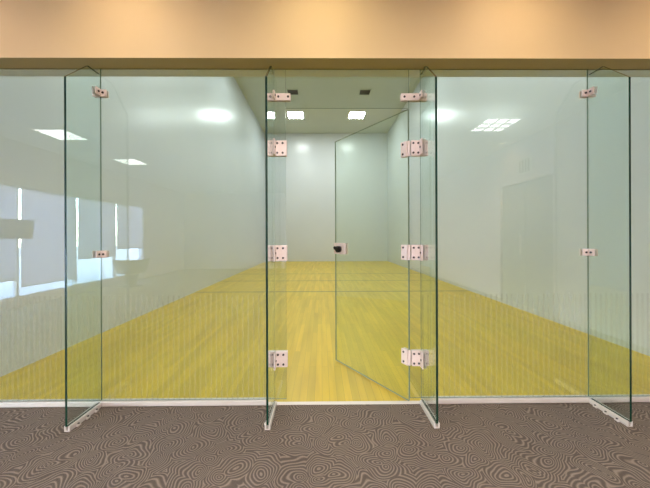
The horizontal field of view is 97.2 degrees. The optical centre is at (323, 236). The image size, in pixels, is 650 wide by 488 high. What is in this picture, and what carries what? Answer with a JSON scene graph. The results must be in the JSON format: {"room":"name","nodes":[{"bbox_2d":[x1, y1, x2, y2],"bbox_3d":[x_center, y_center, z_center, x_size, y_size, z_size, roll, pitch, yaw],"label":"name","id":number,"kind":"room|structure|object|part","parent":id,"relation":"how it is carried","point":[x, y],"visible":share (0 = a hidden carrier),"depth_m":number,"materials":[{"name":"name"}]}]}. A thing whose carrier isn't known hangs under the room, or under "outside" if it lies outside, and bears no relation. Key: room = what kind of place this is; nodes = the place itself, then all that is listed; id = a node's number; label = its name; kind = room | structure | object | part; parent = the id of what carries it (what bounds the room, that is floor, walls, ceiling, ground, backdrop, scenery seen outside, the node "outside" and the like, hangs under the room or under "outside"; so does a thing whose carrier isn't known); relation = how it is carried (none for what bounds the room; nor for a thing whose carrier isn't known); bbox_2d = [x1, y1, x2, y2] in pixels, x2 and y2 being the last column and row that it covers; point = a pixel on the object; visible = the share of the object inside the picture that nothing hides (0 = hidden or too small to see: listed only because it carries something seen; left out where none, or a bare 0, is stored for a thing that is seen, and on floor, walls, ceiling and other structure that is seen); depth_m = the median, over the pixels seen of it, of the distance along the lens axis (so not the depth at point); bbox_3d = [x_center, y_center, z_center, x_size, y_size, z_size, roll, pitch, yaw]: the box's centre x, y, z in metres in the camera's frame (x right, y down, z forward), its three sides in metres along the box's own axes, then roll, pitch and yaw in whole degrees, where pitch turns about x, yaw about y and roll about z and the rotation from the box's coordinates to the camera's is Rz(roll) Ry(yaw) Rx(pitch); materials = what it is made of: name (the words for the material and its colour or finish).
{"room":"sports centre corridor","nodes":[
{"label":"sports centre corridor","id":0,"kind":"room"},
{"bbox_2d":[0,76,264,376],"bbox_3d":[-2.949,-1.965,8.165,0.150,6.370,12.170,0,0,0],"label":"wall","id":1,"kind":"structure","parent":0,"point":[183,158],"depth_m":3.92,"materials":[{"name":"paint"}]},
{"bbox_2d":[0,261,649,487],"bbox_3d":[-1.151,1.264,3.670,9.550,0.100,21.490,0,0,0],"label":"floor","id":2,"kind":"structure","parent":0,"point":[210,341],"depth_m":2.22,"materials":[{"name":"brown wood"}]},
{"bbox_2d":[64,66,109,431],"bbox_3d":[-1.608,0.024,1.935,0.100,2.383,0.302,0,0,0],"label":"glass fin","id":3,"kind":"object","parent":2,"relation":"on","point":[97,92],"visible":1,"depth_m":1.78,"materials":[{"name":"clear glass"}]},
{"bbox_2d":[0,397,274,407],"bbox_3d":[-1.586,1.198,2.071,2.453,0.036,0.044,0,0,0],"label":"rail","id":4,"kind":"object","parent":2,"relation":"on","point":[255,401],"visible":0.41,"depth_m":2.06,"materials":[{"name":"silver metal"}]},
{"bbox_2d":[1,68,100,400],"bbox_3d":[-2.214,-0.015,2.066,1.206,2.394,0.008,0,0,0],"label":"glass screen","id":5,"kind":"object","parent":4,"relation":"on","point":[1,68],"visible":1,"depth_m":2.07,"materials":[{"name":"clear glass"}]},
{"bbox_2d":[100,69,274,400],"bbox_3d":[-0.985,-0.020,2.076,1.246,2.394,0.008,0,0,0],"label":"glass screen","id":6,"kind":"object","parent":4,"relation":"on","point":[100,69],"visible":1,"depth_m":2.07,"materials":[{"name":"clear glass"}]},
{"bbox_2d":[264,66,290,429],"bbox_3d":[-0.320,0.020,1.945,0.167,2.383,0.302,0,0,0],"label":"glass fin","id":7,"kind":"object","parent":2,"relation":"on","point":[273,148],"visible":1,"depth_m":2.02,"materials":[{"name":"clear glass"}]},
{"bbox_2d":[274,71,286,398],"bbox_3d":[-0.317,-0.022,2.082,0.084,2.394,0.008,0,0,0],"label":"glass screen","id":8,"kind":"object","parent":7,"relation":"attached to","point":[285,71],"visible":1,"depth_m":2.08,"materials":[{"name":"clear glass"}]},
{"bbox_2d":[277,401,419,404],"bbox_3d":[0.177,1.207,2.086,1.058,0.005,0.036,0,0,0],"label":"threshold","id":9,"kind":"object","parent":2,"relation":"on","point":[319,402],"visible":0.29,"depth_m":2.08,"materials":[{"name":"silver metal"}]},
{"bbox_2d":[400,66,439,428],"bbox_3d":[0.660,0.016,1.953,0.195,2.383,0.302,0,0,0],"label":"glass fin","id":10,"kind":"object","parent":2,"relation":"on","point":[418,148],"visible":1,"depth_m":2.02,"materials":[{"name":"clear glass"}]},
{"bbox_2d":[333,109,410,400],"bbox_3d":[0.366,0.133,2.439,0.108,2.127,0.884,0,0,-36],"label":"door","id":11,"kind":"structure","parent":10,"relation":"attached to","point":[339,248],"depth_m":2.11,"materials":[{"name":"clear glass"}]},
{"bbox_3d":[0.132,0.116,2.706,0.038,0.060,0.060,0,0,-35],"label":"knob","id":12,"kind":"part","parent":11,"relation":"part of","materials":[{"name":"black metal"}]},
{"bbox_3d":[0.162,0.109,2.733,0.042,0.106,0.169,0,0,-36],"label":"lock plate","id":13,"kind":"part","parent":11,"relation":"part of","materials":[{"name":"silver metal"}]},
{"bbox_3d":[0.652,-1.014,2.099,0.190,0.052,0.010,0,0,0],"label":"plate","id":14,"kind":"part","parent":10,"relation":"part of","materials":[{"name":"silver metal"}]},
{"bbox_2d":[409,69,420,397],"bbox_3d":[0.663,-0.025,2.090,0.082,2.394,0.008,0,0,0],"label":"glass screen","id":15,"kind":"object","parent":10,"relation":"attached to","point":[409,69],"visible":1,"depth_m":2.09,"materials":[{"name":"clear glass"}]},
{"bbox_3d":[0.693,-0.644,2.100,0.122,0.112,0.010,0,0,0],"label":"plate","id":16,"kind":"part","parent":10,"relation":"part of","materials":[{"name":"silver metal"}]},
{"bbox_3d":[0.698,0.880,2.100,0.122,0.112,0.010,0,0,0],"label":"plate","id":17,"kind":"part","parent":10,"relation":"part of","materials":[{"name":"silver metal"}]},
{"bbox_2d":[421,394,649,403],"bbox_3d":[1.996,1.185,2.100,2.563,0.036,0.044,0,0,0],"label":"rail","id":18,"kind":"object","parent":2,"relation":"on","point":[503,399],"visible":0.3,"depth_m":2.08,"materials":[{"name":"silver metal"}]},
{"bbox_2d":[420,69,588,397],"bbox_3d":[1.320,-0.028,2.095,1.225,2.394,0.008,0,0,0],"label":"glass screen","id":19,"kind":"object","parent":18,"relation":"on","point":[420,69],"visible":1,"depth_m":2.10,"materials":[{"name":"clear glass"}]},
{"bbox_2d":[588,69,649,396],"bbox_3d":[2.604,-0.032,2.105,1.338,2.394,0.008,0,0,0],"label":"glass screen","id":20,"kind":"object","parent":18,"relation":"on","point":[589,69],"visible":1,"depth_m":2.10,"materials":[{"name":"clear glass"}]},
{"bbox_2d":[579,66,632,426],"bbox_3d":[1.935,0.012,1.964,0.100,2.383,0.302,0,0,0],"label":"glass fin","id":21,"kind":"object","parent":2,"relation":"on","point":[590,93],"visible":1,"depth_m":1.81,"materials":[{"name":"clear glass"}]},
{"bbox_2d":[0,69,649,76],"bbox_3d":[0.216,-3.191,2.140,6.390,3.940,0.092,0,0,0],"label":"rail","id":22,"kind":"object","parent":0,"point":[3,72],"depth_m":2.14,"materials":[{"name":"metal"}]},
{"bbox_2d":[0,0,649,69],"bbox_3d":[-0.922,-1.502,2.017,9.100,0.570,0.136,0,0,0],"label":"wall","id":23,"kind":"structure","parent":0,"point":[95,34],"depth_m":1.96,"materials":[{"name":"beige paint"}]},
{"bbox_2d":[286,69,408,108],"bbox_3d":[0.170,-1.078,2.086,0.894,0.285,0.008,0,0,0],"label":"transom","id":24,"kind":"object","parent":23,"relation":"attached to","point":[346,69],"visible":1,"depth_m":2.09,"materials":[{"name":"clear glass"}]},
{"bbox_2d":[265,133,387,261],"bbox_3d":[0.120,-1.975,14.351,6.390,6.370,0.150,0,0,0],"label":"wall","id":25,"kind":"structure","parent":0,"point":[301,184],"depth_m":14.28,"materials":[{"name":"paint"}]},
{"bbox_2d":[234,77,421,132],"bbox_3d":[0.159,-5.211,8.246,6.390,0.100,12.360,0,0,0],"label":"ceiling","id":26,"kind":"structure","parent":0,"point":[314,92],"depth_m":10.93,"materials":[{"name":"paint"}]},
{"bbox_2d":[287,89,298,94],"bbox_3d":[-1.102,-5.146,10.195,0.400,0.020,0.400,0,0,0],"label":"ceiling vent","id":27,"kind":"object","parent":26,"relation":"in","point":[291,91],"visible":0.86,"depth_m":10.13,"materials":[{"name":"metal"}]},
{"bbox_2d":[286,111,303,118],"bbox_3d":[-1.192,-5.146,12.125,0.700,0.020,0.700,0,0,0],"label":"recessed light","id":28,"kind":"object","parent":26,"relation":"in","point":[291,114],"visible":1,"depth_m":12.04,"materials":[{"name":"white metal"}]},
{"bbox_2d":[348,111,365,118],"bbox_3d":[1.382,-5.155,12.146,0.700,0.020,0.700,0,0,0],"label":"recessed light","id":29,"kind":"object","parent":26,"relation":"in","point":[352,114],"visible":1,"depth_m":12.06,"materials":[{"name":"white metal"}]},
{"bbox_2d":[349,112,364,117],"bbox_3d":[1.382,-5.158,12.146,0.640,0.010,0.640,0,0,0],"label":"diffuser","id":30,"kind":"object","parent":29,"relation":"attached to","point":[351,114],"depth_m":12.06,"materials":[{"name":"white plastic"}]},
{"bbox_2d":[359,89,370,94],"bbox_3d":[1.458,-5.155,10.216,0.400,0.020,0.400,0,0,0],"label":"ceiling vent","id":31,"kind":"object","parent":26,"relation":"in","point":[362,91],"visible":1,"depth_m":10.16,"materials":[{"name":"metal"}]},
{"bbox_2d":[387,77,649,355],"bbox_3d":[3.291,-1.986,8.216,0.150,6.370,12.170,0,0,0],"label":"wall","id":32,"kind":"structure","parent":0,"point":[512,151],"depth_m":4.41,"materials":[{"name":"paint"}]}
]}

